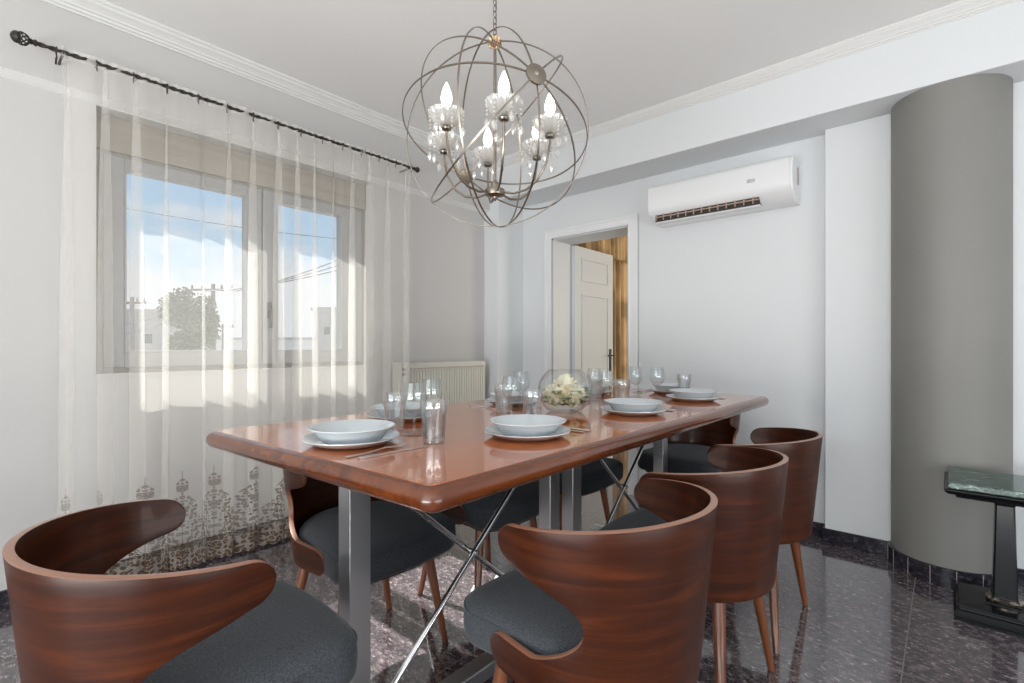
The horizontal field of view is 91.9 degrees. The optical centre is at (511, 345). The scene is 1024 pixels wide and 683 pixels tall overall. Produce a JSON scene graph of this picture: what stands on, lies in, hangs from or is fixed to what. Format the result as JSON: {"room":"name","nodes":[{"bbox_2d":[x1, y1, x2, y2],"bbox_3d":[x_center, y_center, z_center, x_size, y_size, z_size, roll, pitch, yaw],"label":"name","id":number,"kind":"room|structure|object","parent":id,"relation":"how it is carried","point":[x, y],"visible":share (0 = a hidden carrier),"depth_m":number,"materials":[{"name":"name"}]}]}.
{"room":"dining room","nodes":[
{"label":"dining room","id":0,"kind":"room"},
{"bbox_2d":[0,0,522,590],"bbox_3d":[-0.738,-0.225,3.850,0.440,2.710,10.200,0,0,41],"label":"wall","id":1,"kind":"structure","parent":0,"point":[63,424],"depth_m":2.56,"materials":[{"name":"grey paint"}]},
{"bbox_2d":[0,517,288,609],"bbox_3d":[-2.158,1.090,2.156,0.012,0.080,5.780,0,0,41],"label":"baseboard","id":2,"kind":"structure","parent":1,"relation":"attached to","point":[4,599],"depth_m":2.57,"materials":[{"name":"stone"}]},
{"bbox_2d":[10,30,419,172],"bbox_3d":[-1.419,-1.260,2.851,0.215,0.080,2.084,0,0,41],"label":"curtain rod","id":3,"kind":"object","parent":1,"relation":"attached to","point":[15,35],"visible":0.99,"depth_m":2.39,"materials":[{"name":"brown metal"}]},
{"bbox_2d":[55,45,412,574],"bbox_3d":[-1.336,-0.094,2.824,0.098,2.402,1.880,0,0,41],"label":"sheer curtain","id":4,"kind":"object","parent":3,"relation":"hanging from","point":[278,532],"visible":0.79,"depth_m":2.57,"materials":[{"name":"white fabric"}]},
{"bbox_2d":[96,112,373,375],"bbox_3d":[-1.565,-0.502,3.002,0.242,1.295,1.515,0,0,41],"label":"window","id":5,"kind":"structure","parent":1,"relation":"attached to","point":[123,147],"depth_m":2.93,"materials":[{"name":"grey"}]},
{"bbox_2d":[392,361,484,404],"bbox_3d":[-0.553,0.549,3.900,0.112,0.862,0.890,0,0,41],"label":"radiator","id":6,"kind":"object","parent":1,"relation":"attached to","point":[462,381],"visible":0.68,"depth_m":3.82,"materials":[{"name":"white metal"}]},
{"bbox_2d":[0,451,1023,682],"bbox_3d":[1.404,1.190,1.895,7.400,0.120,10.500,0,0,41],"label":"floor","id":7,"kind":"structure","parent":0,"point":[866,619],"depth_m":2.02,"materials":[{"name":"stone"}]},
{"bbox_2d":[2,499,357,682],"bbox_3d":[-0.671,0.742,1.052,0.577,0.781,0.587,0,0,41],"label":"dining chair","id":8,"kind":"object","parent":7,"relation":"on","point":[73,622],"visible":1,"depth_m":0.86,"materials":[{"name":"brown wood"}]},
{"bbox_2d":[283,469,455,644],"bbox_3d":[-0.536,0.742,1.834,0.587,0.781,0.577,0,0,41],"label":"dining chair","id":9,"kind":"object","parent":7,"relation":"on","point":[402,540],"visible":0.48,"depth_m":1.72,"materials":[{"name":"black fabric"}]},
{"bbox_2d":[417,480,538,595],"bbox_3d":[-0.131,0.742,2.294,0.587,0.781,0.577,0,0,41],"label":"dining chair","id":10,"kind":"object","parent":7,"relation":"on","point":[522,506],"visible":0.2,"depth_m":2.05,"materials":[{"name":"black fabric"}]},
{"bbox_2d":[206,387,768,682],"bbox_3d":[0.206,0.698,2.146,1.072,0.851,2.418,0,0,41],"label":"dining table","id":11,"kind":"object","parent":7,"relation":"on","point":[471,464],"visible":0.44,"depth_m":1.38,"materials":[{"name":"brown wood"}]},
{"bbox_2d":[302,429,399,449],"bbox_3d":[-0.449,0.262,1.389,0.261,0.022,0.261,0,0,41],"label":"dinner plate","id":12,"kind":"object","parent":11,"relation":"on","point":[312,439],"visible":0.52,"depth_m":1.31,"materials":[{"name":"grey ceramic"}]},
{"bbox_2d":[308,419,394,444],"bbox_3d":[-0.447,0.245,1.387,0.232,0.046,0.232,0,0,41],"label":"soup bowl","id":13,"kind":"object","parent":12,"relation":"on","point":[355,431],"visible":0.94,"depth_m":1.38,"materials":[{"name":"grey ceramic"}]},
{"bbox_2d":[345,442,409,457],"bbox_3d":[-0.345,0.267,1.280,0.024,0.008,0.195,0,0,37],"label":"fork","id":14,"kind":"object","parent":11,"relation":"on","point":[402,443],"visible":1,"depth_m":1.28,"materials":[{"name":"silver metal"}]},
{"bbox_2d":[357,445,429,458],"bbox_3d":[-0.299,0.270,1.272,0.017,0.004,0.213,0,0,42],"label":"table knife","id":15,"kind":"object","parent":11,"relation":"on","point":[389,452],"visible":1,"depth_m":1.25,"materials":[{"name":"silver metal"}]},
{"bbox_2d":[383,393,406,430],"bbox_3d":[-0.381,0.212,1.609,0.077,0.120,0.077,0,0,33],"label":"water tumbler","id":16,"kind":"object","parent":11,"relation":"on","point":[383,393],"visible":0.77,"depth_m":1.60,"materials":[{"name":"clear glass"}]},
{"bbox_2d":[367,410,437,422],"bbox_3d":[-0.407,0.262,1.852,0.261,0.022,0.261,0,0,41],"label":"dinner plate","id":17,"kind":"object","parent":11,"relation":"on","point":[374,415],"visible":0.53,"depth_m":1.77,"materials":[{"name":"grey ceramic"}]},
{"bbox_2d":[371,402,434,417],"bbox_3d":[-0.406,0.245,1.851,0.232,0.046,0.232,0,0,41],"label":"soup bowl","id":18,"kind":"object","parent":17,"relation":"on","point":[395,409],"visible":0.76,"depth_m":1.80,"materials":[{"name":"grey ceramic"}]},
{"bbox_2d":[401,383,426,435],"bbox_3d":[-0.301,0.192,1.526,0.077,0.160,0.077,0,0,41],"label":"wine glass","id":19,"kind":"object","parent":11,"relation":"on","point":[403,383],"visible":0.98,"depth_m":1.52,"materials":[{"name":"clear glass"}]},
{"bbox_2d":[420,380,442,426],"bbox_3d":[-0.277,0.192,1.697,0.077,0.160,0.077,0,0,41],"label":"wine glass","id":20,"kind":"object","parent":11,"relation":"on","point":[440,380],"visible":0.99,"depth_m":1.69,"materials":[{"name":"clear glass"}]},
{"bbox_2d":[420,399,447,443],"bbox_3d":[-0.221,0.212,1.402,0.077,0.120,0.077,0,0,23],"label":"water tumbler","id":21,"kind":"object","parent":11,"relation":"on","point":[421,412],"visible":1,"depth_m":1.40,"materials":[{"name":"clear glass"}]},
{"bbox_2d":[469,405,499,408],"bbox_3d":[-0.109,0.270,2.180,0.213,0.004,0.017,0,0,40],"label":"table knife","id":22,"kind":"object","parent":11,"relation":"on","point":[469,405],"visible":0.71,"depth_m":2.19,"materials":[{"name":"silver metal"}]},
{"bbox_2d":[494,383,512,412],"bbox_3d":[-0.036,0.212,2.031,0.077,0.120,0.077,0,0,37],"label":"water tumbler","id":23,"kind":"object","parent":11,"relation":"on","point":[494,383],"visible":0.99,"depth_m":2.02,"materials":[{"name":"clear glass"}]},
{"bbox_2d":[486,398,541,405],"bbox_3d":[0.010,0.262,2.325,0.261,0.022,0.261,0,0,41],"label":"dinner plate","id":24,"kind":"object","parent":11,"relation":"on","point":[491,400],"visible":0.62,"depth_m":2.23,"materials":[{"name":"grey ceramic"}]},
{"bbox_2d":[490,391,538,402],"bbox_3d":[0.011,0.245,2.323,0.232,0.046,0.232,0,0,41],"label":"soup bowl","id":25,"kind":"object","parent":24,"relation":"on","point":[516,397],"visible":0.72,"depth_m":2.26,"materials":[{"name":"grey ceramic"}]},
{"bbox_2d":[484,425,570,441],"bbox_3d":[0.046,0.262,1.499,0.261,0.022,0.261,0,0,41],"label":"dinner plate","id":26,"kind":"object","parent":11,"relation":"on","point":[492,430],"visible":0.53,"depth_m":1.42,"materials":[{"name":"grey ceramic"}]},
{"bbox_2d":[489,414,565,436],"bbox_3d":[0.048,0.245,1.498,0.232,0.046,0.232,0,0,41],"label":"soup bowl","id":27,"kind":"object","parent":26,"relation":"on","point":[520,425],"visible":0.92,"depth_m":1.50,"materials":[{"name":"grey ceramic"}]},
{"bbox_2d":[522,389,543,414],"bbox_3d":[0.072,0.212,1.730,0.077,0.120,0.077,0,0,4],"label":"water tumbler","id":28,"kind":"object","parent":11,"relation":"on","point":[522,389],"visible":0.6,"depth_m":1.72,"materials":[{"name":"clear glass"}]},
{"bbox_2d":[538,370,591,412],"bbox_3d":[0.220,0.185,2.072,0.224,0.174,0.224,0,0,5],"label":"vase","id":29,"kind":"object","parent":11,"relation":"on","point":[560,410],"visible":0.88,"depth_m":2.06,"materials":[{"name":"clear glass"}]},
{"bbox_2d":[543,385,558,400],"bbox_3d":[0.159,0.193,2.039,0.067,0.067,0.079,0,0,1],"label":"rose","id":30,"kind":"object","parent":29,"relation":"in","point":[548,391],"visible":0.87,"depth_m":2.03,"materials":[{"name":"beige plant"}]},
{"bbox_2d":[548,394,562,407],"bbox_3d":[0.177,0.221,2.011,0.063,0.055,0.050,0,0,22],"label":"rose","id":31,"kind":"object","parent":29,"relation":"in","point":[553,402],"visible":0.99,"depth_m":2.01,"materials":[{"name":"beige plant"}]},
{"bbox_2d":[556,385,573,400],"bbox_3d":[0.213,0.190,2.017,0.077,0.062,0.076,0,0,-37],"label":"rose","id":32,"kind":"object","parent":29,"relation":"in","point":[565,391],"visible":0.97,"depth_m":2.01,"materials":[{"name":"beige plant"}]},
{"bbox_2d":[553,373,577,386],"bbox_3d":[0.226,0.145,2.069,0.106,0.064,0.110,0,0,24],"label":"rose","id":33,"kind":"object","parent":29,"relation":"in","point":[565,379],"visible":0.83,"depth_m":2.05,"materials":[{"name":"beige plant"}]},
{"bbox_2d":[565,394,579,406],"bbox_3d":[0.243,0.220,2.007,0.049,0.048,0.058,0,0,39],"label":"rose","id":34,"kind":"object","parent":29,"relation":"in","point":[574,399],"visible":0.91,"depth_m":2.00,"materials":[{"name":"beige plant"}]},
{"bbox_2d":[569,384,585,399],"bbox_3d":[0.267,0.189,2.033,0.083,0.066,0.066,0,0,-45],"label":"rose","id":35,"kind":"object","parent":29,"relation":"in","point":[577,388],"visible":0.89,"depth_m":2.02,"materials":[{"name":"beige plant"}]},
{"bbox_2d":[569,427,589,430],"bbox_3d":[0.164,0.270,1.643,0.213,0.004,0.017,0,0,40],"label":"table knife","id":36,"kind":"object","parent":11,"relation":"on","point":[569,427],"visible":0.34,"depth_m":1.59,"materials":[{"name":"silver metal"}]},
{"bbox_2d":[588,375,602,397],"bbox_3d":[0.439,0.212,2.599,0.077,0.120,0.077,0,0,20],"label":"water tumbler","id":37,"kind":"object","parent":11,"relation":"on","point":[588,375],"visible":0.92,"depth_m":2.59,"materials":[{"name":"clear glass"}]},
{"bbox_2d":[585,389,612,395],"bbox_3d":[0.440,0.262,2.812,0.261,0.022,0.261,0,0,41],"label":"dinner plate","id":38,"kind":"object","parent":11,"relation":"on","point":[609,390],"visible":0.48,"depth_m":2.71,"materials":[{"name":"grey ceramic"}]},
{"bbox_2d":[578,384,609,391],"bbox_3d":[0.441,0.245,2.811,0.232,0.046,0.232,0,0,41],"label":"soup bowl","id":39,"kind":"object","parent":38,"relation":"on","point":[595,388],"visible":0.37,"depth_m":2.74,"materials":[{"name":"grey ceramic"}]},
{"bbox_2d":[613,379,629,397],"bbox_3d":[0.502,0.212,2.263,0.077,0.120,0.077,0,0,11],"label":"water tumbler","id":40,"kind":"object","parent":11,"relation":"on","point":[613,379],"visible":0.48,"depth_m":2.26,"materials":[{"name":"clear glass"}]},
{"bbox_2d":[600,405,666,415],"bbox_3d":[0.490,0.262,2.008,0.261,0.022,0.261,0,0,41],"label":"dinner plate","id":41,"kind":"object","parent":11,"relation":"on","point":[607,408],"visible":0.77,"depth_m":1.92,"materials":[{"name":"grey ceramic"}]},
{"bbox_2d":[604,398,662,411],"bbox_3d":[0.492,0.245,2.006,0.232,0.046,0.232,0,0,41],"label":"soup bowl","id":42,"kind":"object","parent":41,"relation":"on","point":[616,404],"visible":0.89,"depth_m":1.95,"materials":[{"name":"grey ceramic"}]},
{"bbox_2d":[649,388,672,393],"bbox_3d":[0.925,0.262,2.864,0.261,0.022,0.261,0,0,41],"label":"dinner plate","id":43,"kind":"object","parent":11,"relation":"on","point":[650,389],"visible":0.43,"depth_m":2.79,"materials":[{"name":"grey ceramic"}]},
{"bbox_2d":[651,383,692,390],"bbox_3d":[0.927,0.245,2.863,0.232,0.046,0.232,0,0,41],"label":"soup bowl","id":44,"kind":"object","parent":43,"relation":"on","point":[664,386],"visible":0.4,"depth_m":2.83,"materials":[{"name":"grey ceramic"}]},
{"bbox_2d":[677,374,691,387],"bbox_3d":[0.933,0.212,2.684,0.077,0.120,0.077,0,0,38],"label":"water tumbler","id":45,"kind":"object","parent":11,"relation":"on","point":[677,374],"visible":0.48,"depth_m":2.67,"materials":[{"name":"clear glass"}]},
{"bbox_2d":[666,394,720,401],"bbox_3d":[0.910,0.262,2.491,0.261,0.022,0.261,0,0,41],"label":"dinner plate","id":46,"kind":"object","parent":11,"relation":"on","point":[672,396],"visible":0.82,"depth_m":2.40,"materials":[{"name":"grey ceramic"}]},
{"bbox_2d":[669,388,717,398],"bbox_3d":[0.911,0.245,2.490,0.232,0.046,0.232,0,0,41],"label":"soup bowl","id":47,"kind":"object","parent":46,"relation":"on","point":[695,393],"visible":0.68,"depth_m":2.43,"materials":[{"name":"grey ceramic"}]},
{"bbox_2d":[519,458,622,528],"bbox_3d":[0.290,0.742,2.771,0.587,0.781,0.577,0,0,41],"label":"dining chair","id":48,"kind":"object","parent":7,"relation":"on","point":[594,478],"visible":0.12,"depth_m":2.58,"materials":[{"name":"black fabric"}]},
{"bbox_2d":[463,478,717,682],"bbox_3d":[0.202,0.742,1.238,0.577,0.781,0.587,0,0,-43],"label":"dining chair","id":49,"kind":"object","parent":7,"relation":"on","point":[623,605],"visible":1,"depth_m":1.00,"materials":[{"name":"brown wood"}]},
{"bbox_2d":[638,414,740,472],"bbox_3d":[1.089,0.742,3.033,0.577,0.781,0.587,0,0,41],"label":"dining chair","id":50,"kind":"object","parent":7,"relation":"on","point":[687,451],"visible":0.3,"depth_m":3.00,"materials":[{"name":"brown wood"}]},
{"bbox_2d":[598,446,788,682],"bbox_3d":[0.614,0.742,1.687,0.587,0.781,0.577,0,0,43],"label":"dining chair","id":51,"kind":"object","parent":7,"relation":"on","point":[749,492],"visible":0.66,"depth_m":1.44,"materials":[{"name":"brown wood"}]},
{"bbox_2d":[707,427,822,654],"bbox_3d":[0.986,0.742,2.109,0.587,0.781,0.577,0,0,42],"label":"dining chair","id":52,"kind":"object","parent":7,"relation":"on","point":[803,447],"visible":0.48,"depth_m":1.87,"materials":[{"name":"brown wood"}]},
{"bbox_2d":[944,467,1023,637],"bbox_3d":[2.046,0.845,2.056,0.378,0.570,0.378,0,0,41],"label":"side table","id":53,"kind":"object","parent":7,"relation":"on","point":[1000,607],"visible":1,"depth_m":2.02,"materials":[{"name":"black paint"}]},
{"bbox_2d":[104,0,960,158],"bbox_3d":[1.592,-1.655,1.730,6.900,0.150,10.500,0,0,41],"label":"ceiling","id":54,"kind":"structure","parent":0,"point":[625,57],"depth_m":2.59,"materials":[{"name":"white paint"}]},
{"bbox_2d":[41,0,492,171],"bbox_3d":[-2.071,-1.546,2.093,0.085,0.068,5.800,0,0,41],"label":"trim","id":55,"kind":"structure","parent":54,"relation":"attached to","point":[106,13],"depth_m":2.72,"materials":[{"name":"white paint"}]},
{"bbox_2d":[402,0,588,227],"bbox_3d":[-0.060,-0.999,1.739,0.646,1.161,0.627,0,0,33],"label":"chandelier","id":56,"kind":"object","parent":54,"relation":"hanging from","point":[536,74],"visible":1,"depth_m":1.67,"materials":[{"name":"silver metal"}]},
{"bbox_2d":[492,0,1017,170],"bbox_3d":[2.122,-1.549,2.232,6.170,0.062,0.045,0,0,41],"label":"trim","id":57,"kind":"structure","parent":54,"relation":"attached to","point":[961,9],"depth_m":2.74,"materials":[{"name":"white paint"}]},
{"bbox_2d":[571,236,627,387],"bbox_3d":[1.222,-0.100,5.688,0.194,2.420,2.550,0,0,41],"label":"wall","id":58,"kind":"structure","parent":0,"point":[617,247],"depth_m":5.72,"materials":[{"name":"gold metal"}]},
{"bbox_2d":[523,135,824,523],"bbox_3d":[2.407,-0.225,2.617,6.250,2.710,0.270,0,0,41],"label":"wall","id":59,"kind":"structure","parent":0,"point":[735,304],"depth_m":3.29,"materials":[{"name":"white paint"}]},
{"bbox_2d":[544,213,637,495],"bbox_3d":[0.923,0.066,4.359,0.884,2.128,0.950,0,0,41],"label":"door","id":60,"kind":"structure","parent":59,"relation":"in","point":[578,281],"depth_m":4.37,"materials":[{"name":"white paint"}]},
{"bbox_2d":[648,155,799,227],"bbox_3d":[1.351,-0.984,3.222,0.891,0.266,0.220,0,0,41],"label":"air conditioner","id":61,"kind":"object","parent":59,"relation":"attached to","point":[772,184],"visible":1,"depth_m":3.11,"materials":[{"name":"white paint"}]},
{"bbox_2d":[797,167,798,184],"bbox_3d":[1.710,-1.015,2.959,0.004,0.100,0.030,0,0,41],"label":"grille","id":62,"kind":"object","parent":61,"relation":"attached to","point":[797,167],"depth_m":2.96,"materials":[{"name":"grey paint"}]},
{"bbox_2d":[491,0,1023,206],"bbox_3d":[2.238,-1.415,2.373,6.180,0.330,0.320,0,0,41],"label":"beam","id":63,"kind":"structure","parent":59,"relation":"attached to","point":[866,84],"depth_m":2.80,"materials":[{"name":"white paint"}]},
{"bbox_2d":[811,521,1023,586],"bbox_3d":[2.356,1.090,2.421,6.068,0.080,0.092,0,0,41],"label":"baseboard","id":64,"kind":"structure","parent":59,"relation":"attached to","point":[859,542],"depth_m":2.76,"materials":[{"name":"stone"}]},
{"bbox_2d":[825,81,1023,568],"bbox_3d":[3.235,-0.060,1.654,3.735,2.380,0.080,0,0,41],"label":"wall","id":65,"kind":"structure","parent":59,"relation":"attached to","point":[857,154],"depth_m":2.73,"materials":[{"name":"white paint"}]},
{"bbox_2d":[891,73,1012,573],"bbox_3d":[2.202,-0.060,2.498,0.460,2.380,0.460,0,0,41],"label":"wall column","id":66,"kind":"structure","parent":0,"point":[952,139],"depth_m":2.32,"materials":[{"name":"grey paint"}]},
{"bbox_2d":[888,541,991,587],"bbox_3d":[2.202,1.088,2.498,0.486,0.084,0.486,0,0,41],"label":"baseboard","id":67,"kind":"structure","parent":66,"relation":"attached to","point":[945,577],"depth_m":2.36,"materials":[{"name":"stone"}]},
{"label":"outside","id":68,"kind":"structure","parent":0,"visible":0},
{"bbox_3d":[-35.807,5.230,84.893,154.000,0.200,240.000,0,0,41],"label":"ground","id":69,"kind":"structure","parent":68,"visible":0},
{"bbox_2d":[127,297,145,349],"bbox_3d":[-23.019,1.080,29.986,1.800,8.100,0.322,0,0,0],"label":"utility pole","id":70,"kind":"object","parent":69,"relation":"on","point":[132,303],"visible":0.48,"depth_m":29.89,"materials":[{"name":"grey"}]},
{"bbox_2d":[127,309,219,349],"bbox_3d":[-24.360,1.381,34.995,3.700,7.499,6.300,0,0,0],"label":"building","id":71,"kind":"structure","parent":69,"relation":"on","point":[154,338],"depth_m":31.99,"materials":[{"name":"grey paint"}]},
{"bbox_2d":[156,287,220,349],"bbox_3d":[-17.054,1.002,25.839,3.010,8.271,3.093,0,0,41],"label":"tree","id":72,"kind":"object","parent":69,"relation":"on","point":[180,309],"visible":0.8,"depth_m":25.58,"materials":[{"name":"green plant"}]},
{"bbox_2d":[191,284,233,349],"bbox_3d":[-18.111,0.686,29.985,2.600,8.888,0.322,0,0,0],"label":"utility pole","id":73,"kind":"object","parent":69,"relation":"on","point":[212,285],"visible":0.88,"depth_m":29.87,"materials":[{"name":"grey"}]},
{"bbox_2d":[127,322,166,333],"bbox_3d":[-20.919,-1.159,27.996,6.910,2.567,0.035,0,0,-35],"label":"power line","id":74,"kind":"object","parent":73,"relation":"attached to","point":[166,322],"visible":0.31,"depth_m":28.11,"materials":[{"name":"grey"}]},
{"bbox_2d":[127,301,207,323],"bbox_3d":[-20.919,-1.682,27.997,6.911,2.258,0.043,0,0,-35],"label":"power line","id":75,"kind":"object","parent":73,"relation":"attached to","point":[207,301],"visible":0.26,"depth_m":28.06,"materials":[{"name":"grey"}]},
{"bbox_2d":[208,270,335,290],"bbox_3d":[-10.230,-2.861,20.946,0.043,0.972,24.336,0,0,-43],"label":"power line","id":76,"kind":"object","parent":73,"relation":"attached to","point":[333,270],"visible":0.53,"depth_m":18.61,"materials":[{"name":"grey"}]},
{"bbox_2d":[223,266,335,290],"bbox_3d":[-9.829,-3.070,21.446,0.043,0.555,22.835,0,0,-42],"label":"power line","id":77,"kind":"object","parent":73,"relation":"attached to","point":[332,266],"visible":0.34,"depth_m":19.73,"materials":[{"name":"grey"}]},
{"bbox_2d":[236,260,335,290],"bbox_3d":[-9.489,-3.332,21.945,0.052,0.409,21.416,0,0,-42],"label":"power line","id":78,"kind":"object","parent":73,"relation":"attached to","point":[335,260],"visible":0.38,"depth_m":21.10,"materials":[{"name":"grey"}]},
{"bbox_2d":[218,324,233,349],"bbox_3d":[-25.674,1.571,43.982,2.000,7.119,0.322,0,0,0],"label":"utility pole","id":79,"kind":"object","parent":69,"relation":"on","point":[223,326],"visible":0.48,"depth_m":43.88,"materials":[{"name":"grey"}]},
{"bbox_2d":[217,338,241,349],"bbox_3d":[-33.920,2.051,62.988,9.300,6.157,6.300,0,0,0],"label":"building","id":80,"kind":"structure","parent":69,"relation":"on","point":[230,343],"depth_m":59.99,"materials":[{"name":"grey paint"}]},
{"bbox_2d":[278,337,313,349],"bbox_3d":[-23.984,2.082,57.988,7.300,6.097,6.300,0,0,0],"label":"building","id":81,"kind":"structure","parent":69,"relation":"on","point":[284,343],"depth_m":54.98,"materials":[{"name":"grey paint"}]},
{"bbox_2d":[311,307,335,348],"bbox_3d":[-14.939,1.001,41.991,2.500,8.258,4.300,0,0,0],"label":"building","id":82,"kind":"structure","parent":69,"relation":"on","point":[324,317],"depth_m":39.99,"materials":[{"name":"grey paint"}]},
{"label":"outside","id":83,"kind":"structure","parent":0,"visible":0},
{"bbox_2d":[127,208,335,238],"bbox_3d":[-8.957,-4.444,17.996,11.982,0.832,0.021,0,0,-19],"label":"power line","id":84,"kind":"object","parent":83,"point":[127,208],"visible":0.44,"depth_m":17.40,"materials":[{"name":"grey"}]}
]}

